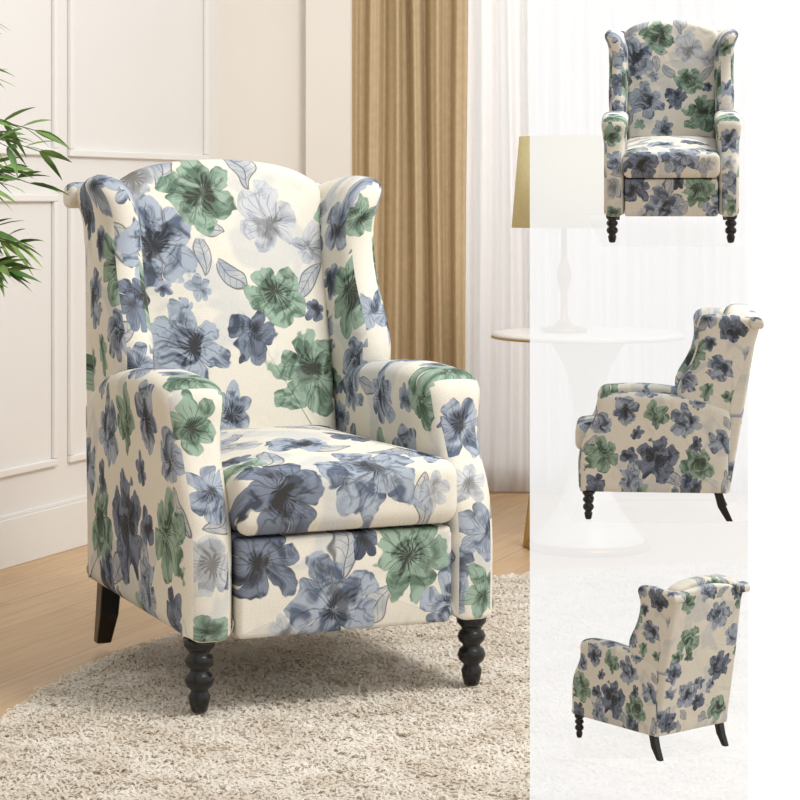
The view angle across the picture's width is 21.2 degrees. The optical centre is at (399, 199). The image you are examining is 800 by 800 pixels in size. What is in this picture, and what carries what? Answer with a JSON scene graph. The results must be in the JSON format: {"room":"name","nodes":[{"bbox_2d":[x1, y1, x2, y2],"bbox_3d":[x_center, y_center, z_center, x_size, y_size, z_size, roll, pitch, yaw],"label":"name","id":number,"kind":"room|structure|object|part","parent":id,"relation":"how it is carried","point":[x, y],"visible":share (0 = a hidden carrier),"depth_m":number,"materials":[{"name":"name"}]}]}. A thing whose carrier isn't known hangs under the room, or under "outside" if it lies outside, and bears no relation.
{"room":"living room","nodes":[
{"label":"living room","id":0,"kind":"room"},
{"bbox_2d":[0,0,216,515],"bbox_3d":[-2.285,-0.292,3.487,0.120,2.700,8.665,0,0,22],"label":"wall","id":1,"kind":"structure","parent":0,"point":[138,64],"depth_m":6.45,"materials":[{"name":"white paint"}]},
{"bbox_2d":[0,494,87,569],"bbox_3d":[-2.241,0.982,3.415,0.016,0.152,8.565,0,0,22],"label":"baseboard","id":2,"kind":"structure","parent":1,"relation":"attached to","point":[35,533],"depth_m":6.30,"materials":[{"name":"white paint"}]},
{"bbox_2d":[0,0,208,477],"bbox_3d":[-1.579,-0.298,5.043,0.014,2.188,4.880,0,0,22],"label":"wall molding","id":3,"kind":"structure","parent":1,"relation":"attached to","point":[53,198],"depth_m":6.46,"materials":[{"name":"white paint"}]},
{"bbox_2d":[0,492,529,718],"bbox_3d":[-0.350,1.058,3.600,7.700,0.001,9.200,0,0,0],"label":"floor","id":4,"kind":"structure","parent":0,"point":[48,604],"depth_m":5.43,"materials":[{"name":"brown wood"}]},
{"bbox_2d":[0,24,70,296],"bbox_3d":[-0.996,0.261,4.580,0.569,1.594,0.451,0,0,0],"label":"bamboo plant","id":5,"kind":"object","parent":4,"relation":"on","point":[6,240],"visible":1,"depth_m":4.60,"materials":[{"name":"green plant"}]},
{"bbox_2d":[0,571,529,799],"bbox_3d":[1.204,1.047,4.133,4.060,0.021,4.055,0,0,0],"label":"shag rug","id":6,"kind":"object","parent":4,"relation":"on","point":[379,713],"visible":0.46,"depth_m":4.25,"materials":[{"name":"beige carpet"}]},
{"bbox_2d":[63,159,494,713],"bbox_3d":[-0.296,0.469,4.825,0.723,1.134,0.991,0,0,-24],"label":"wingback armchair","id":7,"kind":"object","parent":6,"relation":"on","point":[260,461],"visible":0.99,"depth_m":4.64,"materials":[{"name":"fabric"}]},
{"bbox_3d":[-0.684,0.960,4.966,0.047,0.152,0.097,0,0,-24],"label":"leg","id":8,"kind":"part","parent":7,"relation":"part of","materials":[{"name":"black paint"}]},
{"bbox_3d":[-0.536,0.625,4.641,0.136,0.528,0.800,0,0,-23],"label":"arm","id":9,"kind":"part","parent":7,"relation":"part of","materials":[{"name":"fabric"}]},
{"bbox_3d":[-0.406,0.961,4.314,0.067,0.150,0.066,0,0,-23],"label":"leg","id":10,"kind":"part","parent":7,"relation":"part of","materials":[{"name":"black paint"}]},
{"bbox_2d":[120,159,335,429],"bbox_3d":[-0.409,0.259,5.085,0.505,0.714,0.299,0,0,-24],"label":"cushion","id":11,"kind":"object","parent":7,"relation":"on","point":[235,260],"depth_m":5.03,"materials":[{"name":"fabric"}]},
{"bbox_3d":[-0.268,0.781,4.761,0.481,0.210,0.720,0,0,-24],"label":"seat","id":12,"kind":"part","parent":7,"relation":"part of","materials":[{"name":"fabric"}]},
{"bbox_2d":[220,425,456,535],"bbox_3d":[-0.239,0.593,4.694,0.493,0.174,0.706,0,0,-24],"label":"seat cushion","id":13,"kind":"object","parent":7,"relation":"on","point":[276,480],"depth_m":4.41,"materials":[{"name":"fabric"}]},
{"bbox_3d":[-0.116,0.786,4.410,0.475,0.201,0.064,0,0,-23],"label":"panel","id":14,"kind":"part","parent":7,"relation":"part of","materials":[{"name":"fabric"}]},
{"bbox_3d":[0.002,0.625,4.875,0.136,0.528,0.800,0,0,-24],"label":"arm","id":15,"kind":"part","parent":7,"relation":"part of","materials":[{"name":"fabric"}]},
{"bbox_3d":[0.153,0.961,4.557,0.067,0.150,0.066,0,0,-23],"label":"leg","id":16,"kind":"part","parent":7,"relation":"part of","materials":[{"name":"black paint"}]},
{"bbox_2d":[491,328,529,548],"bbox_3d":[0.572,0.730,6.500,0.589,0.656,0.589,0,0,0],"label":"side table","id":17,"kind":"object","parent":4,"relation":"on","point":[519,334],"visible":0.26,"depth_m":6.47,"materials":[{"name":"white paint"}]},
{"bbox_2d":[512,136,529,227],"bbox_3d":[0.500,0.104,6.500,0.320,0.595,0.320,0,0,0],"label":"table lamp","id":18,"kind":"object","parent":17,"relation":"on","point":[521,206],"visible":0.1,"depth_m":6.43,"materials":[{"name":"gold metal"}]},
{"bbox_3d":[0.393,0.978,6.500,0.036,0.160,0.024,0,0,0],"label":"leg","id":19,"kind":"part","parent":17,"relation":"part of","materials":[{"name":"gold metal"}]},
{"bbox_2d":[217,0,351,175],"bbox_3d":[1.350,-0.292,7.634,4.100,2.700,0.500,0,0,0],"label":"wall","id":20,"kind":"structure","parent":0,"point":[261,44],"depth_m":7.38,"materials":[{"name":"beige paint"}]},
{"bbox_2d":[306,0,349,182],"bbox_3d":[-0.248,-0.292,7.359,0.153,2.700,0.050,0,0,0],"label":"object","id":21,"kind":"structure","parent":20,"relation":"attached to","point":[327,21],"depth_m":7.33,"materials":[{"name":"beige paint"}]},
{"bbox_2d":[352,0,467,370],"bbox_3d":[0.028,-0.249,7.487,0.427,2.585,0.087,0,0,0],"label":"curtain","id":22,"kind":"object","parent":20,"relation":"hanging from","point":[410,57],"visible":0.56,"depth_m":7.48,"materials":[{"name":"beige fabric"}]},
{"bbox_2d":[489,490,522,491],"bbox_3d":[1.616,0.998,7.734,3.568,0.120,0.020,0,0,0],"label":"baseboard","id":23,"kind":"structure","parent":20,"relation":"attached to","point":[508,490],"depth_m":7.72,"materials":[{"name":"white paint"}]},
{"bbox_2d":[465,0,529,491],"bbox_3d":[1.249,-0.249,7.646,2.114,2.585,0.056,0,0,0],"label":"sheer curtain","id":24,"kind":"object","parent":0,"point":[497,280],"visible":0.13,"depth_m":7.64,"materials":[{"name":"white fabric"}]},
{"bbox_2d":[530,0,799,799],"bbox_3d":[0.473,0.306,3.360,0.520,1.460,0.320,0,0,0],"label":"display board","id":25,"kind":"object","parent":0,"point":[602,312],"visible":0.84,"depth_m":3.50,"materials":[{"name":"white plastic"}]},
{"bbox_2d":[572,574,749,760],"bbox_3d":[0.399,0.705,3.298,0.170,0.270,0.236,0,0,-38],"label":"wingback armchair","id":26,"kind":"object","parent":25,"relation":"on","point":[674,674],"visible":1,"depth_m":3.22,"materials":[{"name":"fabric"}]},
{"bbox_3d":[0.280,0.822,3.334,0.016,0.036,0.016,0,0,-38],"label":"leg","id":27,"kind":"part","parent":26,"relation":"part of","materials":[{"name":"black paint"}]},
{"bbox_3d":[0.334,0.742,3.269,0.032,0.126,0.190,0,0,-38],"label":"arm","id":28,"kind":"part","parent":26,"relation":"part of","materials":[{"name":"fabric"}]},
{"bbox_3d":[0.385,0.822,3.201,0.011,0.036,0.023,0,0,-38],"label":"leg","id":29,"kind":"part","parent":26,"relation":"part of","materials":[{"name":"black paint"}]},
{"bbox_2d":[667,576,729,591],"bbox_3d":[0.440,0.655,3.245,0.118,0.170,0.071,0,0,-38],"label":"backrest","id":30,"kind":"object","parent":26,"relation":"on","point":[698,583],"depth_m":3.21,"materials":[{"name":"fabric"}]},
{"bbox_3d":[0.496,0.822,3.288,0.011,0.036,0.023,0,0,-38],"label":"leg","id":31,"kind":"part","parent":26,"relation":"part of","materials":[{"name":"black wood"}]},
{"bbox_2d":[575,303,763,521],"bbox_3d":[0.421,0.327,3.356,0.287,0.329,0.206,0,0,6],"label":"wingback armchair","id":32,"kind":"object","parent":25,"relation":"on","point":[683,437],"visible":1,"depth_m":3.26,"materials":[{"name":"fabric"}]},
{"bbox_3d":[0.291,0.419,3.369,0.019,0.058,0.136,0,0,6],"label":"panel","id":33,"kind":"part","parent":32,"relation":"part of","materials":[{"name":"fabric"}]},
{"bbox_2d":[575,415,594,448],"bbox_3d":[0.380,0.362,3.360,0.205,0.050,0.141,0,0,6],"label":"seat cushion","id":34,"kind":"object","parent":32,"relation":"on","point":[584,423],"depth_m":3.30,"materials":[{"name":"fabric"}]},
{"bbox_3d":[0.290,0.469,3.282,0.019,0.044,0.019,0,0,6],"label":"leg","id":35,"kind":"part","parent":32,"relation":"part of","materials":[{"name":"black paint"}]},
{"bbox_3d":[0.409,0.372,3.441,0.232,0.153,0.039,0,0,6],"label":"arm","id":36,"kind":"part","parent":32,"relation":"part of","materials":[{"name":"fabric"}]},
{"bbox_3d":[0.392,0.372,3.275,0.232,0.153,0.039,0,0,6],"label":"arm","id":37,"kind":"part","parent":32,"relation":"part of","materials":[{"name":"fabric"}]},
{"bbox_3d":[0.494,0.469,3.262,0.028,0.044,0.013,0,0,6],"label":"leg","id":38,"kind":"part","parent":32,"relation":"part of","materials":[{"name":"black paint"}]},
{"bbox_2d":[723,303,749,316],"bbox_3d":[0.503,0.266,3.347,0.087,0.207,0.144,0,0,6],"label":"backrest","id":39,"kind":"object","parent":32,"relation":"on","point":[739,309],"depth_m":3.30,"materials":[{"name":"fabric"}]},
{"bbox_2d":[601,20,741,242],"bbox_3d":[0.419,-0.111,3.297,0.210,0.351,0.249,0,0,7],"label":"wingback armchair","id":40,"kind":"object","parent":25,"relation":"on","point":[671,127],"visible":1,"depth_m":3.31,"materials":[{"name":"fabric"}]},
{"bbox_3d":[0.320,0.043,3.220,0.020,0.042,0.018,0,9,7],"label":"leg","id":41,"kind":"part","parent":40,"relation":"part of","materials":[{"name":"black paint"}]},
{"bbox_3d":[0.334,-0.065,3.302,0.040,0.148,0.224,0,9,7],"label":"arm","id":42,"kind":"part","parent":40,"relation":"part of","materials":[{"name":"fabric"}]},
{"bbox_3d":[0.419,-0.022,3.299,0.140,0.059,0.202,0,9,7],"label":"seat","id":43,"kind":"part","parent":40,"relation":"part of","materials":[{"name":"fabric"}]},
{"bbox_2d":[623,136,719,177],"bbox_3d":[0.416,-0.071,3.271,0.143,0.049,0.198,0,9,7],"label":"seat cushion","id":44,"kind":"object","parent":40,"relation":"on","point":[643,156],"depth_m":3.18,"materials":[{"name":"fabric"}]},
{"bbox_3d":[0.406,-0.004,3.194,0.138,0.056,0.018,0,9,7],"label":"panel","id":45,"kind":"part","parent":40,"relation":"part of","materials":[{"name":"fabric"}]},
{"bbox_2d":[625,20,717,138],"bbox_3d":[0.429,-0.182,3.373,0.147,0.208,0.055,0,0,7],"label":"cushion","id":46,"kind":"object","parent":40,"relation":"on","point":[671,66],"depth_m":3.35,"materials":[{"name":"fabric"}]},
{"bbox_3d":[0.503,-0.065,3.280,0.040,0.148,0.224,0,9,7],"label":"arm","id":47,"kind":"part","parent":40,"relation":"part of","materials":[{"name":"fabric"}]},
{"bbox_3d":[0.496,0.043,3.198,0.020,0.042,0.018,0,9,7],"label":"leg","id":48,"kind":"part","parent":40,"relation":"part of","materials":[{"name":"black paint"}]}
]}

